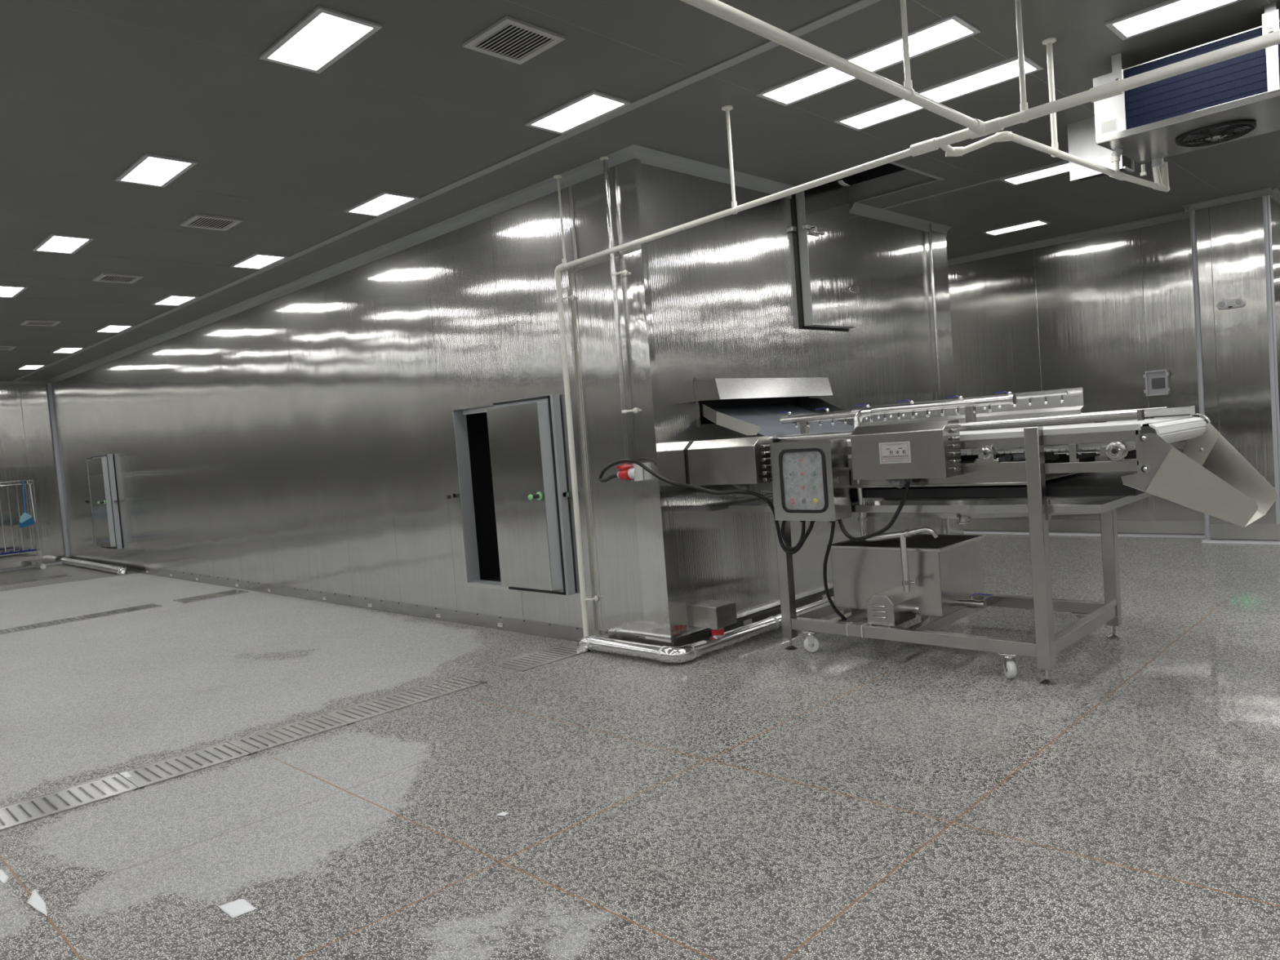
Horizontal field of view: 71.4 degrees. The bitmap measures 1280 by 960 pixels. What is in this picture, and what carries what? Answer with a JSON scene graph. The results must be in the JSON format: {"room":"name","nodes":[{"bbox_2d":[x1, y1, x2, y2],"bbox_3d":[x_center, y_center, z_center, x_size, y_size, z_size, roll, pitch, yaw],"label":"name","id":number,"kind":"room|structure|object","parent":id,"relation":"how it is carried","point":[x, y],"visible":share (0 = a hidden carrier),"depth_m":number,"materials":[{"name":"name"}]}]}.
{"room":"factory floor","nodes":[
{"label":"factory floor","id":0,"kind":"room"},
{"bbox_2d":[0,383,70,569],"bbox_3d":[-13.583,0.149,14.691,0.162,3.500,20.100,-2,4,44],"label":"wall","id":1,"kind":"structure","parent":0,"point":[27,452],"depth_m":16.75,"materials":[{"name":"grey metal"}]},
{"bbox_2d":[0,380,49,384],"bbox_3d":[-15.937,-1.278,12.184,0.060,0.060,13.500,-2,4,44],"label":"trim","id":2,"kind":"structure","parent":1,"relation":"attached to","point":[2,382],"depth_m":16.69,"materials":[{"name":"grey metal"}]},
{"bbox_2d":[0,561,61,571],"bbox_3d":[-15.697,2.156,12.329,0.050,0.050,13.440,-2,4,44],"label":"baseboard","id":3,"kind":"structure","parent":1,"relation":"attached to","point":[56,562],"depth_m":16.67,"materials":[{"name":"grey"}]},
{"bbox_2d":[11,0,880,381],"bbox_3d":[-2.846,-2.120,7.977,24.700,0.020,0.074,-2,4,44],"label":"ceiling beam","id":4,"kind":"structure","parent":1,"relation":"attached to","point":[856,6],"depth_m":5.75,"materials":[{"name":"grey metal"}]},
{"bbox_2d":[0,533,1279,959],"bbox_3d":[-0.500,1.117,10.062,25.000,0.002,31.500,-2,4,44],"label":"floor","id":5,"kind":"structure","parent":0,"point":[851,797],"depth_m":3.95,"materials":[{"name":"stone"}]},
{"bbox_2d":[0,869,8,884],"bbox_3d":[-2.551,1.580,3.559,0.208,0.004,0.035,-2,4,39],"label":"paper scrap","id":6,"kind":"object","parent":5,"relation":"on","point":[3,877],"visible":1,"depth_m":3.54,"materials":[{"name":"white"}]},
{"bbox_2d":[0,622,47,635],"bbox_3d":[-6.771,1.617,9.610,0.360,0.009,0.575,-2,4,44],"label":"floor grate","id":7,"kind":"object","parent":5,"relation":"on","point":[28,627],"visible":1,"depth_m":9.66,"materials":[{"name":"silver metal"}]},
{"bbox_2d":[0,479,50,568],"bbox_3d":[-11.504,0.864,15.882,0.480,1.642,1.594,-2,4,44],"label":"tool rack","id":8,"kind":"object","parent":5,"relation":"on","point":[42,566],"visible":0.97,"depth_m":16.17,"materials":[{"name":"white metal"}]},
{"bbox_2d":[0,497,9,555],"bbox_3d":[-11.335,0.725,15.823,0.090,1.200,0.130,-2,4,44],"label":"squeegee","id":9,"kind":"object","parent":8,"relation":"on","point":[6,552],"visible":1,"depth_m":15.83,"materials":[{"name":"white"}]},
{"bbox_2d":[6,486,18,553],"bbox_3d":[-11.245,0.714,15.916,0.090,1.200,0.130,-2,4,44],"label":"squeegee","id":10,"kind":"object","parent":8,"relation":"on","point":[14,551],"visible":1,"depth_m":15.92,"materials":[{"name":"white"}]},
{"bbox_2d":[15,484,27,552],"bbox_3d":[-11.151,0.697,16.012,0.090,1.210,0.130,-2,4,44],"label":"squeegee","id":11,"kind":"object","parent":8,"relation":"on","point":[20,550],"visible":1,"depth_m":16.01,"materials":[{"name":"white"}]},
{"bbox_2d":[0,549,43,563],"bbox_3d":[-11.527,1.415,15.870,0.440,0.150,1.420,-2,4,44],"label":"shelf","id":12,"kind":"object","parent":8,"relation":"attached to","point":[35,556],"depth_m":16.05,"materials":[{"name":"silver metal"}]},
{"bbox_2d":[19,481,35,528],"bbox_3d":[-11.051,0.438,16.014,0.047,0.830,0.233,-2,4,44],"label":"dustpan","id":13,"kind":"object","parent":8,"relation":"hanging from","point":[25,520],"visible":1,"depth_m":16.00,"materials":[{"name":"blue plastic"}]},
{"bbox_2d":[24,484,36,551],"bbox_3d":[-11.058,0.677,16.108,0.090,1.225,0.130,-2,4,44],"label":"squeegee","id":14,"kind":"object","parent":8,"relation":"on","point":[28,549],"visible":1,"depth_m":16.11,"materials":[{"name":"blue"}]},
{"bbox_2d":[29,484,35,522],"bbox_3d":[-10.987,0.453,16.123,0.024,0.761,0.044,-2,4,44],"label":"pole","id":15,"kind":"object","parent":8,"relation":"on","point":[29,484],"visible":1,"depth_m":16.11,"materials":[{"name":"white plastic"}]},
{"bbox_2d":[0,573,71,586],"bbox_3d":[-9.888,1.629,14.427,0.450,0.009,1.100,-2,4,44],"label":"floor grate","id":16,"kind":"object","parent":5,"relation":"on","point":[64,575],"visible":1,"depth_m":14.46,"materials":[{"name":"silver metal"}]},
{"bbox_2d":[26,888,47,916],"bbox_3d":[-2.230,1.567,3.296,0.298,0.004,0.046,-2,4,44],"label":"paper scrap","id":17,"kind":"object","parent":5,"relation":"on","point":[35,900],"visible":1,"depth_m":3.30,"materials":[{"name":"white paper"}]},
{"bbox_2d":[0,773,138,831],"bbox_3d":[-2.830,1.563,4.338,0.355,0.009,0.610,-2,4,44],"label":"floor grate","id":18,"kind":"object","parent":5,"relation":"on","point":[46,805],"visible":1,"depth_m":4.34,"materials":[{"name":"silver metal"}]},
{"bbox_2d":[40,613,107,626],"bbox_3d":[-6.367,1.566,10.024,0.360,0.009,0.575,-2,4,44],"label":"floor grate","id":19,"kind":"object","parent":5,"relation":"on","point":[95,615],"visible":1,"depth_m":10.01,"materials":[{"name":"silver metal"}]},
{"bbox_2d":[60,557,126,576],"bbox_3d":[-9.569,1.514,15.558,0.166,0.179,3.932,-7,4,-44],"label":"pipe","id":20,"kind":"object","parent":5,"relation":"on","point":[119,571],"visible":0.96,"depth_m":15.19,"materials":[{"name":"silver metal"}]},
{"bbox_2d":[98,603,162,615],"bbox_3d":[-5.965,1.516,10.438,0.360,0.009,0.575,-2,4,44],"label":"floor grate","id":21,"kind":"object","parent":5,"relation":"on","point":[148,606],"visible":1,"depth_m":10.42,"materials":[{"name":"silver metal"}]},
{"bbox_2d":[118,742,251,788],"bbox_3d":[-2.424,1.512,4.755,0.355,0.009,0.550,-2,4,44],"label":"floor grate","id":22,"kind":"object","parent":5,"relation":"on","point":[145,775],"visible":1,"depth_m":4.74,"materials":[{"name":"silver metal"}]},
{"bbox_2d":[120,771,131,777],"bbox_3d":[-2.680,1.536,4.646,0.100,0.001,0.025,-2,4,44],"label":"paper scrap","id":23,"kind":"object","parent":22,"relation":"on","point":[125,774],"visible":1,"depth_m":4.65,"materials":[{"name":"white paper"}]},
{"bbox_2d":[173,589,248,603],"bbox_3d":[-5.312,1.437,11.037,0.420,0.009,0.750,-2,4,44],"label":"floor grate","id":24,"kind":"object","parent":5,"relation":"on","point":[233,592],"visible":1,"depth_m":11.02,"materials":[{"name":"silver metal"}]},
{"bbox_2d":[217,898,257,918],"bbox_3d":[-1.424,1.512,3.153,0.139,0.003,0.085,-2,4,44],"label":"paper scrap","id":25,"kind":"object","parent":5,"relation":"on","point":[237,908],"visible":1,"depth_m":3.15,"materials":[{"name":"white paper"}]},
{"bbox_2d":[226,713,350,754],"bbox_3d":[-2.030,1.462,5.160,0.355,0.009,0.575,-2,4,44],"label":"floor grate","id":26,"kind":"object","parent":5,"relation":"on","point":[274,737],"visible":1,"depth_m":5.14,"materials":[{"name":"silver metal"}]},
{"bbox_2d":[323,675,487,724],"bbox_3d":[-1.486,1.394,5.719,0.355,0.009,0.980,-2,4,44],"label":"floor grate","id":27,"kind":"object","parent":5,"relation":"on","point":[373,708],"visible":1,"depth_m":5.68,"materials":[{"name":"silver metal"}]},
{"bbox_2d":[496,812,508,816],"bbox_3d":[-0.583,1.417,3.781,0.043,0.003,0.040,-3,3,26],"label":"paper scrap","id":28,"kind":"object","parent":5,"relation":"on","point":[501,814],"visible":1,"depth_m":3.78,"materials":[{"name":"white"}]},
{"bbox_2d":[47,144,964,646],"bbox_3d":[-3.704,-0.826,13.041,16.319,4.080,4.798,-2,4,44],"label":"freezer","id":29,"kind":"object","parent":5,"relation":"on","point":[295,438],"visible":0.86,"depth_m":7.88,"materials":[{"name":"silver metal"}]},
{"bbox_2d":[46,382,70,556],"bbox_3d":[-11.118,-0.189,17.055,0.090,3.330,0.090,-2,4,44],"label":"trim","id":30,"kind":"structure","parent":29,"relation":"attached to","point":[49,384],"depth_m":17.02,"materials":[{"name":"grey metal"}]},
{"bbox_2d":[84,453,122,549],"bbox_3d":[-9.227,0.378,15.273,0.291,1.616,1.805,-7,3,-38],"label":"service door","id":31,"kind":"structure","parent":29,"relation":"attached to","point":[100,475],"depth_m":14.75,"materials":[{"name":"metal"}]},
{"bbox_2d":[447,394,575,595],"bbox_3d":[-1.097,0.135,7.338,0.303,1.581,1.628,-6,3,-37],"label":"service door","id":32,"kind":"structure","parent":29,"relation":"attached to","point":[526,439],"depth_m":6.97,"materials":[{"name":"metal"}]},
{"bbox_2d":[627,463,643,480],"bbox_3d":[0.001,-0.055,6.207,0.185,0.130,0.096,-2,4,44],"label":"wall socket","id":33,"kind":"object","parent":29,"relation":"attached to","point":[635,473],"visible":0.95,"depth_m":6.22,"materials":[{"name":"white plastic"}]},
{"bbox_2d":[616,463,633,480],"bbox_3d":[-0.102,-0.054,6.287,0.125,0.118,0.095,-2,4,44],"label":"plug","id":34,"kind":"object","parent":33,"relation":"attached to","point":[622,474],"visible":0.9,"depth_m":6.26,"materials":[{"name":"red plastic"}]},
{"bbox_2d":[598,458,813,554],"bbox_3d":[0.423,0.180,6.124,1.528,0.723,0.203,-4,3,17],"label":"power cable","id":35,"kind":"object","parent":34,"relation":"hanging from","point":[624,460],"visible":0.98,"depth_m":6.06,"materials":[{"name":"black plastic"}]},
{"bbox_2d":[686,596,737,637],"bbox_3d":[0.522,0.983,6.355,0.244,0.240,0.270,-2,4,44],"label":"box","id":36,"kind":"object","parent":29,"relation":"attached to","point":[713,615],"visible":1,"depth_m":6.29,"materials":[{"name":"silver metal"}]},
{"bbox_2d":[693,376,862,439],"bbox_3d":[1.111,-0.572,6.810,0.721,0.482,1.510,-2,4,44],"label":"outlet","id":37,"kind":"object","parent":29,"relation":"attached to","point":[760,399],"depth_m":6.71,"materials":[{"name":"silver metal"}]},
{"bbox_2d":[789,177,859,331],"bbox_3d":[1.579,-2.091,7.604,0.150,1.598,0.840,-2,4,44],"label":"hatch","id":38,"kind":"object","parent":29,"relation":"attached to","point":[821,228],"visible":0.89,"depth_m":7.55,"materials":[{"name":"grey metal"}]},
{"bbox_2d":[928,223,950,534],"bbox_3d":[3.082,-0.925,9.176,0.051,3.400,0.070,-2,4,44],"label":"conduit","id":39,"kind":"object","parent":29,"relation":"attached to","point":[930,237],"visible":0.59,"depth_m":9.12,"materials":[{"name":"silver metal"}]},
{"bbox_2d":[490,644,590,671],"bbox_3d":[-0.722,1.297,6.519,0.375,0.009,0.630,-2,4,44],"label":"floor grate","id":40,"kind":"object","parent":5,"relation":"on","point":[550,655],"visible":1,"depth_m":6.49,"materials":[{"name":"silver metal"}]},
{"bbox_2d":[575,595,834,663],"bbox_3d":[1.536,1.022,8.003,1.070,0.181,4.795,-2,4,44],"label":"pipe","id":41,"kind":"object","parent":5,"relation":"on","point":[687,652],"visible":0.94,"depth_m":6.31,"materials":[{"name":"silver metal"}]},
{"bbox_2d":[728,386,1277,684],"bbox_3d":[2.146,0.284,5.786,3.213,1.655,1.460,-2,4,44],"label":"machine","id":42,"kind":"object","parent":5,"relation":"on","point":[1037,473],"visible":0.97,"depth_m":5.48,"materials":[{"name":"silver metal"}]},
{"bbox_2d":[781,520,805,550],"bbox_3d":[1.037,0.361,6.015,0.195,0.228,0.034,-2,4,44],"label":"cable","id":43,"kind":"object","parent":42,"relation":"hanging from","point":[803,523],"visible":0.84,"depth_m":6.03,"materials":[{"name":"black plastic"}]},
{"bbox_2d":[822,520,847,621],"bbox_3d":[1.277,0.604,5.929,0.128,0.725,0.241,-3,3,20],"label":"cable","id":44,"kind":"object","parent":42,"relation":"attached to","point":[833,525],"visible":0.95,"depth_m":5.95,"materials":[{"name":"black plastic"}]},
{"bbox_2d":[837,481,910,541],"bbox_3d":[1.447,0.200,5.569,0.524,0.372,0.075,-2,4,44],"label":"cable","id":45,"kind":"object","parent":42,"relation":"attached to","point":[890,524],"visible":0.98,"depth_m":5.49,"materials":[{"name":"black plastic"}]},
{"bbox_2d":[728,492,1153,524],"bbox_3d":[1.953,0.202,6.064,2.545,0.182,1.110,-2,4,44],"label":"drip tray","id":46,"kind":"object","parent":42,"relation":"on","point":[963,508],"depth_m":5.71,"materials":[{"name":"silver metal"}]},
{"bbox_2d":[0,0,1279,380],"bbox_3d":[-0.899,-2.672,9.987,24.700,0.626,31.500,-2,4,44],"label":"ceiling","id":47,"kind":"structure","parent":0,"point":[88,88],"depth_m":5.40,"materials":[{"name":"grey"}]},
{"bbox_2d":[0,346,17,350],"bbox_3d":[-8.984,-1.851,12.492,0.350,0.015,0.350,-2,4,44],"label":"ceiling vent","id":48,"kind":"object","parent":47,"relation":"in","point":[2,348],"visible":1,"depth_m":12.55,"materials":[{"name":"black"}]},
{"bbox_2d":[0,284,27,297],"bbox_3d":[-6.362,-1.885,8.900,0.615,0.012,0.300,-2,4,44],"label":"recessed light","id":49,"kind":"object","parent":47,"relation":"in","point":[6,291],"visible":1,"depth_m":8.89,"materials":[{"name":"white plastic"}]},
{"bbox_2d":[0,286,22,296],"bbox_3d":[-6.363,-1.887,8.900,0.559,0.005,0.244,-2,4,44],"label":"diffuser","id":50,"kind":"object","parent":49,"relation":"attached to","point":[4,291],"depth_m":8.92,"materials":[{"name":"white plastic"}]},
{"bbox_2d":[16,364,46,369],"bbox_3d":[-10.116,-1.875,14.806,0.615,0.012,0.300,-2,4,44],"label":"recessed light","id":51,"kind":"object","parent":47,"relation":"in","point":[24,366],"visible":1,"depth_m":14.82,"materials":[{"name":"white"}]},
{"bbox_2d":[20,365,42,368],"bbox_3d":[-10.116,-1.878,14.805,0.559,0.005,0.244,-2,4,44],"label":"diffuser","id":52,"kind":"object","parent":51,"relation":"attached to","point":[23,366],"depth_m":14.83,"materials":[{"name":"white"}]},
{"bbox_2d":[19,320,61,326],"bbox_3d":[-7.279,-1.904,10.819,0.350,0.015,0.350,-2,4,44],"label":"ceiling vent","id":53,"kind":"object","parent":47,"relation":"in","point":[28,322],"visible":1,"depth_m":10.81,"materials":[{"name":"black metal"}]},
{"bbox_2d":[31,233,93,253],"bbox_3d":[-4.739,-1.935,7.314,0.615,0.012,0.300,-2,4,44],"label":"recessed light","id":54,"kind":"object","parent":47,"relation":"in","point":[56,243],"visible":1,"depth_m":7.30,"materials":[{"name":"white plastic"}]},
{"bbox_2d":[38,235,88,252],"bbox_3d":[-4.739,-1.937,7.314,0.559,0.005,0.244,-2,4,44],"label":"diffuser","id":55,"kind":"object","parent":54,"relation":"attached to","point":[51,243],"depth_m":7.30,"materials":[{"name":"white plastic"}]},
{"bbox_2d":[50,346,84,353],"bbox_3d":[-8.492,-1.925,13.220,0.615,0.012,0.300,-2,4,44],"label":"recessed light","id":56,"kind":"object","parent":47,"relation":"in","point":[62,349],"visible":1,"depth_m":13.21,"materials":[{"name":"white"}]},
{"bbox_2d":[54,347,79,352],"bbox_3d":[-8.492,-1.928,13.220,0.559,0.005,0.244,-2,4,44],"label":"diffuser","id":57,"kind":"object","parent":56,"relation":"attached to","point":[60,349],"depth_m":13.21,"materials":[{"name":"white"}]},
{"bbox_2d":[93,324,133,333],"bbox_3d":[-6.869,-1.975,11.634,0.615,0.012,0.300,-2,4,44],"label":"recessed light","id":58,"kind":"object","parent":47,"relation":"in","point":[108,328],"visible":1,"depth_m":11.62,"materials":[{"name":"white plastic"}]},
{"bbox_2d":[98,325,128,332],"bbox_3d":[-6.869,-1.978,11.634,0.559,0.005,0.244,-2,4,44],"label":"diffuser","id":59,"kind":"object","parent":58,"relation":"attached to","point":[106,328],"depth_m":11.64,"materials":[{"name":"white plastic"}]},
{"bbox_2d":[92,273,143,283],"bbox_3d":[-5.108,-1.971,8.720,0.350,0.015,0.350,-2,4,44],"label":"ceiling vent","id":60,"kind":"object","parent":47,"relation":"in","point":[108,277],"visible":1,"depth_m":8.70,"materials":[{"name":"black metal"}]},
{"bbox_2d":[115,152,197,187],"bbox_3d":[-3.116,-1.985,5.728,0.615,0.012,0.300,-2,4,44],"label":"recessed light","id":61,"kind":"object","parent":47,"relation":"in","point":[152,170],"visible":1,"depth_m":5.71,"materials":[{"name":"white plastic"}]},
{"bbox_2d":[122,156,189,185],"bbox_3d":[-3.116,-1.987,5.728,0.559,0.005,0.244,-2,4,44],"label":"diffuser","id":62,"kind":"object","parent":61,"relation":"attached to","point":[148,171],"depth_m":5.73,"materials":[{"name":"white plastic"}]},
{"bbox_2d":[151,294,199,306],"bbox_3d":[-5.245,-2.025,10.048,0.615,0.012,0.300,-2,4,44],"label":"recessed light","id":63,"kind":"object","parent":47,"relation":"in","point":[171,300],"visible":1,"depth_m":10.03,"materials":[{"name":"white plastic"}]},
{"bbox_2d":[156,296,194,305],"bbox_3d":[-5.246,-2.028,10.048,0.559,0.005,0.244,-2,4,44],"label":"diffuser","id":64,"kind":"object","parent":63,"relation":"attached to","point":[166,300],"depth_m":10.05,"materials":[{"name":"white plastic"}]},
{"bbox_2d":[179,213,242,231],"bbox_3d":[-3.374,-2.024,7.011,0.350,0.015,0.350,-2,4,44],"label":"ceiling vent","id":65,"kind":"object","parent":47,"relation":"in","point":[202,221],"visible":1,"depth_m":7.00,"materials":[{"name":"black metal"}]},
{"bbox_2d":[229,253,288,269],"bbox_3d":[-3.622,-2.075,8.462,0.615,0.012,0.300,-2,4,44],"label":"recessed light","id":66,"kind":"object","parent":47,"relation":"in","point":[256,260],"visible":1,"depth_m":8.45,"materials":[{"name":"white plastic"}]},
{"bbox_2d":[235,255,282,267],"bbox_3d":[-3.622,-2.078,8.462,0.559,0.005,0.244,-2,4,44],"label":"diffuser","id":67,"kind":"object","parent":66,"relation":"attached to","point":[251,261],"depth_m":8.46,"materials":[{"name":"white plastic"}]},
{"bbox_2d":[258,5,382,73],"bbox_3d":[-1.492,-2.035,4.143,0.615,0.012,0.300,-2,4,44],"label":"recessed light","id":68,"kind":"object","parent":47,"relation":"in","point":[324,36],"visible":1,"depth_m":4.12,"materials":[{"name":"white plastic"}]},
{"bbox_2d":[269,13,371,69],"bbox_3d":[-1.492,-2.037,4.142,0.559,0.005,0.244,-2,4,44],"label":"diffuser","id":69,"kind":"object","parent":68,"relation":"attached to","point":[323,38],"depth_m":4.14,"materials":[{"name":"white plastic"}]},
{"bbox_2d":[343,191,419,217],"bbox_3d":[-1.999,-2.125,6.876,0.615,0.012,0.300,-2,4,44],"label":"recessed light","id":70,"kind":"object","parent":47,"relation":"in","point":[384,202],"visible":1,"depth_m":6.86,"materials":[{"name":"white plastic"}]},
{"bbox_2d":[350,194,412,214],"bbox_3d":[-1.999,-2.128,6.876,0.559,0.005,0.244,-2,4,44],"label":"diffuser","id":71,"kind":"object","parent":70,"relation":"attached to","point":[379,204],"depth_m":6.87,"materials":[{"name":"white plastic"}]},
{"bbox_2d":[462,15,565,64],"bbox_3d":[-0.606,-2.108,4.286,0.350,0.015,0.350,-2,4,44],"label":"ceiling vent","id":72,"kind":"object","parent":47,"relation":"in","point":[510,39],"visible":1,"depth_m":4.27,"materials":[{"name":"grey metal"}]},
{"bbox_2d":[524,89,631,134],"bbox_3d":[-0.375,-2.175,5.290,0.615,0.012,0.300,-2,4,44],"label":"recessed light","id":73,"kind":"object","parent":47,"relation":"in","point":[593,105],"visible":1,"depth_m":5.27,"materials":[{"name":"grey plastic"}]},
{"bbox_2d":[533,94,622,131],"bbox_3d":[-0.375,-2.178,5.290,0.559,0.005,0.244,-2,4,44],"label":"diffuser","id":74,"kind":"object","parent":73,"relation":"attached to","point":[589,108],"depth_m":5.29,"materials":[{"name":"white plastic"}]},
{"bbox_2d":[600,156,637,458],"bbox_3d":[-0.141,-1.181,6.216,0.124,2.115,0.081,-2,4,44],"label":"conduit","id":75,"kind":"object","parent":47,"relation":"attached to","point":[604,159],"visible":0.99,"depth_m":6.22,"materials":[{"name":"white"}]},
{"bbox_2d":[755,65,857,106],"bbox_3d":[0.948,-2.270,5.130,0.495,0.012,0.327,-2,4,44],"label":"recessed light","id":76,"kind":"object","parent":47,"relation":"in","point":[824,78],"depth_m":5.13,"materials":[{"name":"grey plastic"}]},
{"bbox_2d":[843,34,903,72],"bbox_3d":[1.321,-2.281,4.766,0.340,0.012,0.327,-2,4,44],"label":"recessed light","id":77,"kind":"object","parent":47,"relation":"in","point":[888,53],"depth_m":4.79,"materials":[{"name":"white plastic"}]},
{"bbox_2d":[833,97,924,130],"bbox_3d":[1.518,-2.341,5.699,0.478,0.012,0.329,-2,4,44],"label":"recessed light","id":78,"kind":"object","parent":47,"relation":"in","point":[896,108],"depth_m":5.71,"materials":[{"name":"white plastic"}]},
{"bbox_2d":[553,0,1279,636],"bbox_3d":[1.707,-0.575,4.445,4.191,3.440,4.799,-5,3,-4],"label":"drain pipe","id":79,"kind":"object","parent":47,"relation":"hanging from","point":[976,128],"visible":0.99,"depth_m":4.28,"materials":[{"name":"white plastic"}]},
{"bbox_2d":[881,178,997,209],"bbox_3d":[2.639,-2.541,7.915,1.070,0.019,0.039,-2,4,44],"label":"trim","id":80,"kind":"structure","parent":47,"relation":"attached to","point":[993,180],"depth_m":7.88,"materials":[{"name":"grey metal"}]},
{"bbox_2d":[907,13,981,59],"bbox_3d":[1.500,-2.287,4.592,0.406,0.012,0.327,-2,4,44],"label":"recessed light","id":81,"kind":"object","parent":47,"relation":"in","point":[941,33],"depth_m":4.57,"materials":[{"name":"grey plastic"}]},
{"bbox_2d":[915,55,1019,103],"bbox_3d":[1.981,-2.355,5.248,0.606,0.012,0.330,-2,4,44],"label":"recessed light","id":82,"kind":"object","parent":47,"relation":"in","point":[997,73],"depth_m":5.27,"materials":[{"name":"white plastic"}]},
{"bbox_2d":[982,218,1050,235],"bbox_3d":[4.055,-2.722,9.614,0.615,0.012,0.300,-2,4,44],"label":"recessed light","id":83,"kind":"object","parent":47,"relation":"in","point":[1039,222],"visible":1,"depth_m":9.60,"materials":[{"name":"white plastic"}]},
{"bbox_2d":[986,221,1044,234],"bbox_3d":[4.055,-2.724,9.614,0.559,0.005,0.244,-2,4,44],"label":"diffuser","id":84,"kind":"object","parent":83,"relation":"attached to","point":[1028,224],"depth_m":9.61,"materials":[{"name":"white plastic"}]},
{"bbox_2d":[995,160,1068,179],"bbox_3d":[5.825,-2.639,4.803,7.840,0.019,0.039,-2,4,44],"label":"trim","id":85,"kind":"structure","parent":47,"relation":"attached to","point":[1065,161],"depth_m":7.33,"materials":[{"name":"grey"}]},
{"bbox_2d":[1023,53,1044,75],"bbox_3d":[2.185,-2.361,5.056,0.111,0.012,0.319,-2,4,44],"label":"recessed light","id":86,"kind":"object","parent":47,"relation":"in","point":[1031,66],"depth_m":5.10,"materials":[{"name":"white plastic"}]},
{"bbox_2d":[1000,161,1069,185],"bbox_3d":[3.589,-2.573,7.242,1.210,0.012,0.300,-2,4,44],"label":"recessed light","id":87,"kind":"object","parent":47,"relation":"in","point":[1061,168],"visible":0.41,"depth_m":7.48,"materials":[{"name":"white plastic"}]},
{"bbox_2d":[1066,116,1134,181],"bbox_3d":[3.203,-2.304,6.194,0.350,0.390,0.220,-2,4,44],"label":"metal box","id":88,"kind":"object","parent":47,"relation":"hanging from","point":[1082,142],"visible":0.61,"depth_m":6.16,"materials":[{"name":"silver metal"}]},
{"bbox_2d":[1105,0,1242,39],"bbox_3d":[2.940,-2.383,4.289,1.210,0.012,0.300,-2,4,44],"label":"recessed light","id":89,"kind":"object","parent":47,"relation":"in","point":[1168,12],"visible":1,"depth_m":4.55,"materials":[{"name":"white plastic"}]},
{"bbox_2d":[1093,2,1279,176],"bbox_3d":[3.768,-2.211,4.632,2.381,0.515,0.951,-2,4,44],"label":"cooler","id":90,"kind":"object","parent":47,"relation":"attached to","point":[1237,98],"visible":0.99,"depth_m":4.91,"materials":[{"name":"silver metal"}]},
{"bbox_2d":[1095,89,1279,163],"bbox_3d":[3.786,-2.040,4.643,2.360,0.070,0.890,-2,4,44],"label":"tray","id":91,"kind":"object","parent":90,"relation":"on","point":[1233,115],"depth_m":5.02,"materials":[{"name":"silver metal"}]},
{"bbox_2d":[947,217,1204,534],"bbox_3d":[-0.193,-0.932,15.701,17.650,3.500,0.162,-2,4,44],"label":"wall","id":92,"kind":"structure","parent":0,"point":[1095,314],"depth_m":10.27,"materials":[{"name":"grey metal"}]},
{"bbox_2d":[946,211,1190,266],"bbox_3d":[4.656,-2.786,10.611,3.380,0.070,0.070,-2,4,44],"label":"trim","id":93,"kind":"structure","parent":92,"relation":"attached to","point":[1179,215],"depth_m":10.29,"materials":[{"name":"grey metal"}]},
{"bbox_2d":[963,530,1204,537],"bbox_3d":[4.935,0.648,10.788,3.380,0.030,0.030,-2,4,44],"label":"baseboard","id":94,"kind":"structure","parent":92,"relation":"attached to","point":[964,531],"depth_m":10.47,"materials":[{"name":"grey metal"}]},
{"bbox_2d":[1142,368,1170,395],"bbox_3d":[5.692,-1.068,9.808,0.249,0.275,0.078,-2,4,44],"label":"switch box","id":95,"kind":"object","parent":92,"relation":"attached to","point":[1157,382],"visible":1,"depth_m":9.81,"materials":[{"name":"grey"}]},
{"bbox_2d":[1190,195,1279,541],"bbox_3d":[10.113,-1.609,13.229,0.681,3.500,11.755,-2,4,44],"label":"wall column","id":96,"kind":"structure","parent":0,"point":[1230,240],"depth_m":9.00,"materials":[{"name":"grey metal"}]},
{"bbox_2d":[1189,209,1210,539],"bbox_3d":[5.834,-1.067,9.282,0.055,3.450,0.055,-2,4,44],"label":"trim","id":97,"kind":"structure","parent":96,"relation":"attached to","point":[1193,212],"depth_m":9.23,"materials":[{"name":"grey metal"}]},
{"bbox_2d":[1183,187,1272,212],"bbox_3d":[5.884,-2.807,8.941,0.750,0.060,0.060,-2,4,44],"label":"trim","id":98,"kind":"structure","parent":96,"relation":"attached to","point":[1265,192],"depth_m":8.93,"materials":[{"name":"grey metal"}]},
{"bbox_2d":[1216,297,1244,310],"bbox_3d":[5.961,-1.776,8.995,0.240,0.090,0.061,-2,4,44],"label":"emergency light","id":99,"kind":"object","parent":96,"relation":"attached to","point":[1234,303],"visible":1,"depth_m":8.98,"materials":[{"name":"white plastic"}]},
{"bbox_2d":[1201,539,1279,544],"bbox_3d":[6.158,0.633,9.106,0.720,0.030,0.030,-2,4,44],"label":"baseboard","id":100,"kind":"structure","parent":96,"relation":"attached to","point":[1262,542],"depth_m":9.12,"materials":[{"name":"grey metal"}]},
{"bbox_2d":[1262,195,1279,541],"bbox_3d":[6.287,-1.081,8.840,0.055,3.450,0.055,-2,4,44],"label":"trim","id":101,"kind":"structure","parent":96,"relation":"attached to","point":[1264,197],"depth_m":8.82,"materials":[{"name":"grey metal"}]},
{"bbox_2d":[1270,188,1279,203],"bbox_3d":[10.265,-3.333,12.909,0.060,0.060,11.700,-2,4,44],"label":"trim","id":102,"kind":"structure","parent":96,"relation":"attached to","point":[1276,193],"depth_m":8.91,"materials":[{"name":"grey"}]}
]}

